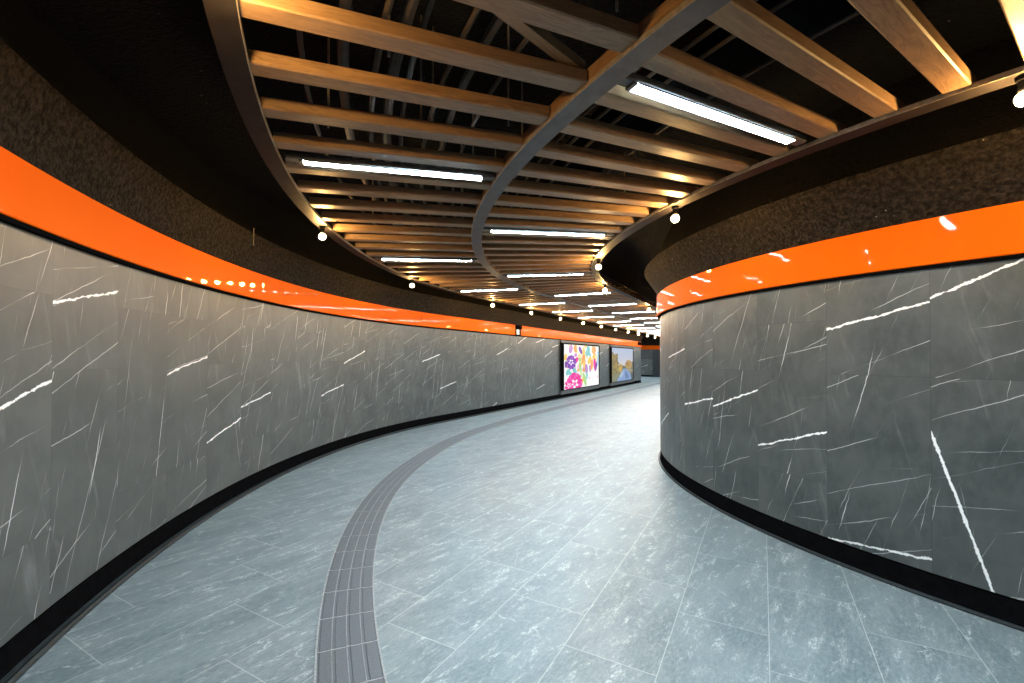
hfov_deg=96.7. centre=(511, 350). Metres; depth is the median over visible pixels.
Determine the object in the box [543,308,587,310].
wooden slat
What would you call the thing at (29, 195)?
trim
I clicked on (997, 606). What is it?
baseboard
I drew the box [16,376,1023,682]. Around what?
floor
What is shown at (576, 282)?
wooden slat
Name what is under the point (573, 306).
wooden slat
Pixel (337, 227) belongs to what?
wooden slat
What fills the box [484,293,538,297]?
wooden slat
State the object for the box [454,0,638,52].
wooden slat
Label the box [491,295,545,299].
wooden slat
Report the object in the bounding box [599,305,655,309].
wooden slat
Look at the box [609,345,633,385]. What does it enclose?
poster lightbox
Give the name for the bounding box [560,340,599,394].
poster lightbox
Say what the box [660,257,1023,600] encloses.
wall
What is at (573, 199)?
conduit
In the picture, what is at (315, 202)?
wooden slat
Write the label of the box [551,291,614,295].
tube light
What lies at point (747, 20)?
wooden slat
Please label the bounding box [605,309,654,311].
wooden slat
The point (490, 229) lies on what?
tube light
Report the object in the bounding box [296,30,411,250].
conduit
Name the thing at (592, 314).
wooden slat
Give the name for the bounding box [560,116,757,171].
wooden slat
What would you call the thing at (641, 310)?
wooden slat
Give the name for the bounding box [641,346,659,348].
trim
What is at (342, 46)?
conduit
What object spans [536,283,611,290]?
wooden slat
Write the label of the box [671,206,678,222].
globe lamp
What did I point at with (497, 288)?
tube light
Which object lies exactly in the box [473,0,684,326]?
trim
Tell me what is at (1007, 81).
trim
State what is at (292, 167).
wooden slat
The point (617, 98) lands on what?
wooden slat
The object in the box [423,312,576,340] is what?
trim
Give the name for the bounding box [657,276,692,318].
trim
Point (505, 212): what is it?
wooden slat
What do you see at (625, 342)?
trim
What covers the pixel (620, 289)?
wooden slat
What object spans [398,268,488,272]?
wooden slat
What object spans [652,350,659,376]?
door
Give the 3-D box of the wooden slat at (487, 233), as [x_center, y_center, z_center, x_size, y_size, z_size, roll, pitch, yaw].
[0.526,-1.573,6.092,1.854,0.101,0.130,0,-1,-5]
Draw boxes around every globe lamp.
[319,226,325,239]
[596,259,600,268]
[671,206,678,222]
[1014,74,1023,106]
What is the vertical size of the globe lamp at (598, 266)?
0.166 m
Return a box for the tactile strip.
[314,382,659,682]
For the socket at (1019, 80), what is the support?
attached to the globe lamp at (1019, 80)
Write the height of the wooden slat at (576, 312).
0.098 m
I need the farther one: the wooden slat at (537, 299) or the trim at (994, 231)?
the wooden slat at (537, 299)
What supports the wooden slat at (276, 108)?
on the ceiling beam at (696, 12)
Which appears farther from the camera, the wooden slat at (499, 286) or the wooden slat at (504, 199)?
the wooden slat at (499, 286)
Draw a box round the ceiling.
[25,0,1012,305]
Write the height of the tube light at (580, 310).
0.082 m
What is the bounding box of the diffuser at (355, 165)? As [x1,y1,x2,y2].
[303,161,481,180]
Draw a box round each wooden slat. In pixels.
[238,0,586,93]
[248,49,549,125]
[261,96,522,151]
[273,131,503,171]
[285,158,490,189]
[297,179,480,204]
[309,197,475,216]
[321,211,472,227]
[332,223,471,236]
[344,233,471,244]
[355,242,473,251]
[366,250,475,257]
[377,259,479,262]
[387,263,483,267]
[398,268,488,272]
[408,272,493,276]
[419,276,498,280]
[429,279,503,283]
[439,282,509,286]
[449,285,517,289]
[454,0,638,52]
[460,289,522,292]
[467,290,528,294]
[476,292,532,296]
[482,231,617,239]
[482,235,608,245]
[482,243,602,250]
[484,217,629,232]
[484,250,597,255]
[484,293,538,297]
[487,256,594,260]
[488,207,642,225]
[491,261,591,265]
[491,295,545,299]
[494,194,657,216]
[495,265,590,270]
[498,297,552,301]
[500,269,590,273]
[504,179,675,207]
[505,272,591,277]
[505,299,556,302]
[510,275,593,280]
[511,300,563,303]
[516,276,601,283]
[517,162,697,197]
[521,303,570,305]
[522,278,604,286]
[526,304,573,306]
[529,280,607,288]
[530,305,577,307]
[535,141,724,185]
[535,306,580,308]
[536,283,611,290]
[539,307,584,309]
[542,285,615,292]
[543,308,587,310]
[546,309,591,311]
[548,287,619,294]
[554,311,598,312]
[555,289,623,296]
[557,312,599,313]
[558,291,626,297]
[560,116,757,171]
[560,312,601,314]
[563,292,630,298]
[567,294,633,300]
[567,314,608,315]
[569,313,605,314]
[570,315,607,316]
[572,295,636,301]
[575,297,638,302]
[579,298,641,303]
[583,299,644,304]
[590,302,648,306]
[593,303,651,307]
[594,85,797,156]
[596,304,653,308]
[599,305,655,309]
[602,306,656,310]
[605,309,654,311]
[609,310,656,312]
[613,312,656,313]
[616,313,656,314]
[621,314,656,315]
[641,45,845,138]
[706,0,904,118]
[847,0,975,94]
[998,0,1023,59]
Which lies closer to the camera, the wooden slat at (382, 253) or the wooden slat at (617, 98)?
the wooden slat at (617, 98)
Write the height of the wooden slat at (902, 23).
0.098 m
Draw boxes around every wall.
[0,0,642,335]
[0,38,642,341]
[0,221,640,646]
[641,333,659,374]
[644,127,1023,294]
[655,35,1023,256]
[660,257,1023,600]
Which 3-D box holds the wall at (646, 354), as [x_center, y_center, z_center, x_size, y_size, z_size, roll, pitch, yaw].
[13.403,0.258,46.173,18.656,4.507,0.391,0,-1,29]
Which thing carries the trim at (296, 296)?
attached to the wall at (131, 398)
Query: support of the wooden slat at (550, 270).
on the trim at (1007, 81)
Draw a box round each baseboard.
[0,380,640,679]
[660,452,1023,626]
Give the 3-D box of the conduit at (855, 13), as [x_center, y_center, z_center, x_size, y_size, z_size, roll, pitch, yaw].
[2.857,-1.945,9.533,3.446,0.078,16.733,0,-1,7]
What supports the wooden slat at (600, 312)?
on the ceiling beam at (696, 12)
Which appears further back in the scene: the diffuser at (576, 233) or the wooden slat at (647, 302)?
the wooden slat at (647, 302)
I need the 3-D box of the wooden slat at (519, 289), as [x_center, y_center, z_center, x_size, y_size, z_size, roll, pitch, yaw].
[-0.507,-1.529,11.282,1.785,0.099,0.130,0,-1,23]
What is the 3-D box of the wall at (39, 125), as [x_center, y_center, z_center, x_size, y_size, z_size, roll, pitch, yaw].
[1.463,-1.189,16.110,9.381,0.668,40.772,0,-1,11]
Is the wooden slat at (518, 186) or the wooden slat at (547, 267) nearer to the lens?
the wooden slat at (518, 186)
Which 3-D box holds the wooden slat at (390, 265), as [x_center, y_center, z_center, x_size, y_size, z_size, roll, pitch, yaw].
[-1.377,-1.570,8.315,1.788,0.100,0.130,0,-1,3]
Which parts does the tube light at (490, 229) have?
rail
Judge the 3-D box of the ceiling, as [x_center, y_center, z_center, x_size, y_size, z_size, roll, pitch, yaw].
[12.350,-2.165,22.449,45.500,0.496,61.750,0,-1,0]
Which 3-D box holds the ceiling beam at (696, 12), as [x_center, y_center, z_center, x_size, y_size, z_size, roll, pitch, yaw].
[7.671,-1.262,22.235,7.156,0.221,46.638,0,-1,18]
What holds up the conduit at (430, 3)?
hanging from the ceiling
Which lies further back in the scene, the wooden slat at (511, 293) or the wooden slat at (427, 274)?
the wooden slat at (511, 293)
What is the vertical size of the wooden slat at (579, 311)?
0.098 m
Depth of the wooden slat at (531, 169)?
4.19 m
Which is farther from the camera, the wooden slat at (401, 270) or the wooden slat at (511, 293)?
the wooden slat at (511, 293)
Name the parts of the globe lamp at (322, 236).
bulb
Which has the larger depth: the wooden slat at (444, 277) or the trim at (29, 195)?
the wooden slat at (444, 277)
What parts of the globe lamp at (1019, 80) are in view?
bulb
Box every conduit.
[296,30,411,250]
[337,0,418,243]
[369,0,421,243]
[382,0,427,235]
[399,0,435,235]
[420,7,480,226]
[435,15,503,236]
[452,38,528,227]
[508,66,640,218]
[517,0,757,218]
[528,0,792,219]
[566,199,654,303]
[572,11,859,303]
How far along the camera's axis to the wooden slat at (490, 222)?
5.66 m
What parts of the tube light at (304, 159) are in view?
rail, rail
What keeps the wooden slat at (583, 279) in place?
on the trim at (1007, 81)
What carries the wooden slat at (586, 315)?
on the ceiling beam at (696, 12)
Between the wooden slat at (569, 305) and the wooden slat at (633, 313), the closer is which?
the wooden slat at (569, 305)
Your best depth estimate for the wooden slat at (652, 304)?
14.81 m
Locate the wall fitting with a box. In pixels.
[515,325,521,335]
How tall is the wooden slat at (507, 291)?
0.099 m
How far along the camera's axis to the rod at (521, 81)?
4.10 m
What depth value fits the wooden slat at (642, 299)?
13.66 m
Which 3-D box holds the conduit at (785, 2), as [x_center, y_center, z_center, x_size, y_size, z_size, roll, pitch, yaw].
[2.260,-1.797,9.434,3.630,0.079,17.508,0,-1,7]
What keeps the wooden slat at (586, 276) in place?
on the trim at (1007, 81)
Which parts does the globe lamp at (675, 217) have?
bulb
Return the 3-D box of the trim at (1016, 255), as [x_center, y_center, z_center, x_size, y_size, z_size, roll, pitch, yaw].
[10.828,-0.402,22.618,5.091,0.221,43.089,0,-1,21]
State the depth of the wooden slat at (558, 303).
14.22 m
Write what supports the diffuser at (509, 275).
attached to the tube light at (579, 273)
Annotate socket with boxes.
[319,226,324,233]
[672,206,678,214]
[1014,74,1023,92]
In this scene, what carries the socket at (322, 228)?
attached to the globe lamp at (322, 236)
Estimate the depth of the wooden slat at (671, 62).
2.76 m
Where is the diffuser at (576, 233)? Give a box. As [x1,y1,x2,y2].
[491,231,603,236]
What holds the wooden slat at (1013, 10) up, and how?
on the trim at (1007, 81)
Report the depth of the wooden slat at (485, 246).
6.79 m
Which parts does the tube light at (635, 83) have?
rail, rail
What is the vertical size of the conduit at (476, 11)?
0.091 m
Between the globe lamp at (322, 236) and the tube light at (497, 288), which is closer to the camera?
the globe lamp at (322, 236)
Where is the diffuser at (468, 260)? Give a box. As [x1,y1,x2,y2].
[382,259,471,261]
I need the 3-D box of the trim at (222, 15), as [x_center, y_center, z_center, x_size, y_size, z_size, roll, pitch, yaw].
[5.742,-1.285,21.947,8.298,0.224,48.891,0,-1,16]
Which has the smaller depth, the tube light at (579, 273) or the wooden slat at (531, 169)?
the wooden slat at (531, 169)
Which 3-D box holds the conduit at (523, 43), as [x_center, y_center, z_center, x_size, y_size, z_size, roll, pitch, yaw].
[1.309,-1.861,9.278,3.924,0.085,18.757,0,-1,5]
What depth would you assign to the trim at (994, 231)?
3.98 m
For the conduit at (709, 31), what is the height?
0.079 m
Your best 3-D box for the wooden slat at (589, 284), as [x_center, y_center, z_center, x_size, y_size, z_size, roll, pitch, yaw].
[1.270,-1.518,10.469,1.854,0.100,0.130,0,-1,25]
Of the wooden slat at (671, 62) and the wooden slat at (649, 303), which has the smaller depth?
the wooden slat at (671, 62)
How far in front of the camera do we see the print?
30.00 m
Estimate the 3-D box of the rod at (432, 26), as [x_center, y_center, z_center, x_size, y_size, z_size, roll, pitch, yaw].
[-0.610,-2.086,3.507,0.014,0.833,0.016,0,-1,0]
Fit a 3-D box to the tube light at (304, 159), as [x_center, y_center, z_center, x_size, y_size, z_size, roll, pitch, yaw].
[-1.005,-1.585,3.946,1.747,0.084,0.095,0,-1,-12]
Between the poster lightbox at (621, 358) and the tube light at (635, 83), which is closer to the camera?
the tube light at (635, 83)
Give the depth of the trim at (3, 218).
4.12 m
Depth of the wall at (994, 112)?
4.01 m
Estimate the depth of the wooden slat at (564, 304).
14.52 m
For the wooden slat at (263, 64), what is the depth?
2.77 m
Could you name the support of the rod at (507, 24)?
hanging from the ceiling
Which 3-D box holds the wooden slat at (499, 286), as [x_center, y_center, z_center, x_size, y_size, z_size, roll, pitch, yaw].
[-0.670,-1.535,10.913,1.787,0.099,0.130,0,-1,19]
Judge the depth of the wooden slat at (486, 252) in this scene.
7.18 m
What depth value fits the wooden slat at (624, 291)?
11.96 m
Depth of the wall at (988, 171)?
4.02 m
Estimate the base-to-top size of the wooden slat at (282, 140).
0.100 m
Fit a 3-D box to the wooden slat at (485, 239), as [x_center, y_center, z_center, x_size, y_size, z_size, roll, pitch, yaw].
[0.496,-1.569,6.472,1.854,0.101,0.130,0,-1,-3]
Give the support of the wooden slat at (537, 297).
on the ceiling beam at (696, 12)
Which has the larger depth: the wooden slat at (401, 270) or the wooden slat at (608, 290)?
the wooden slat at (608, 290)
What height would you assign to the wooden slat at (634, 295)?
0.099 m
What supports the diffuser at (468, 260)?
attached to the tube light at (375, 257)
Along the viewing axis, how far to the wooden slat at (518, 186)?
4.55 m
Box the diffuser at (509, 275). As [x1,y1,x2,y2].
[508,274,582,276]
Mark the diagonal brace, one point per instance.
(542, 38)
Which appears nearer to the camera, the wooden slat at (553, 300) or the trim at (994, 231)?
the trim at (994, 231)
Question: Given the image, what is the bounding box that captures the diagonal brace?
[493,13,584,68]
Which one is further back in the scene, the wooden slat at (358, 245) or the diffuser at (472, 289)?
the diffuser at (472, 289)
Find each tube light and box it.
[286,152,495,180]
[374,256,477,261]
[456,288,519,291]
[483,227,613,236]
[502,272,589,276]
[516,302,565,304]
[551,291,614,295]
[553,310,593,312]
[575,316,614,317]
[585,303,637,305]
[612,311,654,312]
[618,72,806,145]
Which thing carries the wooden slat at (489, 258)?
on the trim at (1007, 81)
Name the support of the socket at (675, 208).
attached to the globe lamp at (675, 217)
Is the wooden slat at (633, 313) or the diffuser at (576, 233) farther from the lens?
the wooden slat at (633, 313)
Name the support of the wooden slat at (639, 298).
on the trim at (1007, 81)
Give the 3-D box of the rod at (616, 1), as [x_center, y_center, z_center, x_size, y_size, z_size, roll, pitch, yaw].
[0.516,-2.087,2.241,0.014,0.833,0.016,0,-1,0]
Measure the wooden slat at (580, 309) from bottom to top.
0.098 m
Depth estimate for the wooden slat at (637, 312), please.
16.63 m
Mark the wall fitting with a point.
(518, 328)
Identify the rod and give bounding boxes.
[327,37,329,127]
[420,15,421,119]
[432,26,433,121]
[472,114,473,170]
[507,24,508,125]
[521,81,522,134]
[615,0,617,11]
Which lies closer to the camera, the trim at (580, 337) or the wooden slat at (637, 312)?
the wooden slat at (637, 312)
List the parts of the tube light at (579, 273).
rail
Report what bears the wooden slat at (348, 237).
on the ceiling beam at (696, 12)
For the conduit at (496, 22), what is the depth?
3.30 m
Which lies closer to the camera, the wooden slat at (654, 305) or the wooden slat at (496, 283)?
the wooden slat at (496, 283)
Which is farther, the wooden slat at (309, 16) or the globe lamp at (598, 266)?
the globe lamp at (598, 266)
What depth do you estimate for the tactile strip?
3.76 m
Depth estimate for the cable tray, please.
3.00 m
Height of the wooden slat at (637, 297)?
0.099 m
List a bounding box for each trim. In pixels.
[0,146,284,304]
[0,214,635,346]
[203,0,659,336]
[285,282,422,325]
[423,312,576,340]
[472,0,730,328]
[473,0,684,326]
[577,333,622,344]
[592,72,1023,309]
[623,340,641,346]
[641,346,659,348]
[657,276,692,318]
[658,254,1023,320]
[692,201,1023,301]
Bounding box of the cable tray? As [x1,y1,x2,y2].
[529,0,856,299]
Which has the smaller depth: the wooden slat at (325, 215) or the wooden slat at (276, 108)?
the wooden slat at (276, 108)
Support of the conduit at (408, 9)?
attached to the rod
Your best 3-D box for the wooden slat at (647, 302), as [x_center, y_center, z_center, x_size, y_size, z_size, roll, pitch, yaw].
[3.359,-1.456,14.299,1.854,0.099,0.130,0,-1,29]
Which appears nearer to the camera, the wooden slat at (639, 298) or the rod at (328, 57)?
the rod at (328, 57)
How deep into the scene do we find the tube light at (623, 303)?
13.88 m
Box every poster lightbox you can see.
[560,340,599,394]
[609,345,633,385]
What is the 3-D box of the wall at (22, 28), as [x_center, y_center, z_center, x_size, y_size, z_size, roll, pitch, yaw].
[1.448,-1.891,16.118,9.360,1.058,40.773,0,-1,11]
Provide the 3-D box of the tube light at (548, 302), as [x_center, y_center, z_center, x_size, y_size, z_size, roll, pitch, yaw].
[0.904,-1.461,13.848,1.742,0.082,0.083,0,-1,29]
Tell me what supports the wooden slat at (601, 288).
on the trim at (1007, 81)
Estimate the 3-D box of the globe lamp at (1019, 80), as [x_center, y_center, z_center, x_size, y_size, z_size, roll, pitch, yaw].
[2.841,-1.443,2.524,0.078,0.166,0.078,0,-1,0]
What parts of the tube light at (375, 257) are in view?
rail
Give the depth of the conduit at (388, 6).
3.04 m
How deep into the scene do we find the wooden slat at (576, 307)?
15.33 m
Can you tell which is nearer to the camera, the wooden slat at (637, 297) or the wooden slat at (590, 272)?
the wooden slat at (590, 272)
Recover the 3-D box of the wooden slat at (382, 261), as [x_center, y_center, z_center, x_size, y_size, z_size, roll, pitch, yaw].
[-1.428,-1.575,7.867,1.789,0.100,0.130,0,-1,1]
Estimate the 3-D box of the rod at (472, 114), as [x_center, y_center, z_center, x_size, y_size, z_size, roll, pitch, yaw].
[-0.374,-2.074,4.390,0.014,0.833,0.016,0,-1,0]
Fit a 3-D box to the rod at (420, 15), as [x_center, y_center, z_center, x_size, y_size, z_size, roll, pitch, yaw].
[-0.677,-2.088,3.389,0.014,0.833,0.016,0,-1,0]
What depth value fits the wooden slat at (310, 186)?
4.57 m
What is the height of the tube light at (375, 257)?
0.084 m
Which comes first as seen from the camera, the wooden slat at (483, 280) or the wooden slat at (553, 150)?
the wooden slat at (553, 150)
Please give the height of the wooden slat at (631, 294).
0.099 m
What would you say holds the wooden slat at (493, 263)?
on the trim at (1007, 81)
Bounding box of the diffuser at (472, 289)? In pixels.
[461,289,517,291]
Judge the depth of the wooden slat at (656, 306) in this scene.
15.41 m
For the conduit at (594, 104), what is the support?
hanging from the ceiling
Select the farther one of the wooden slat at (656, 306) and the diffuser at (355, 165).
the wooden slat at (656, 306)
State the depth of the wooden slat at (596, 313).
17.34 m
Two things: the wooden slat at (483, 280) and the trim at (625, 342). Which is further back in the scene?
the trim at (625, 342)

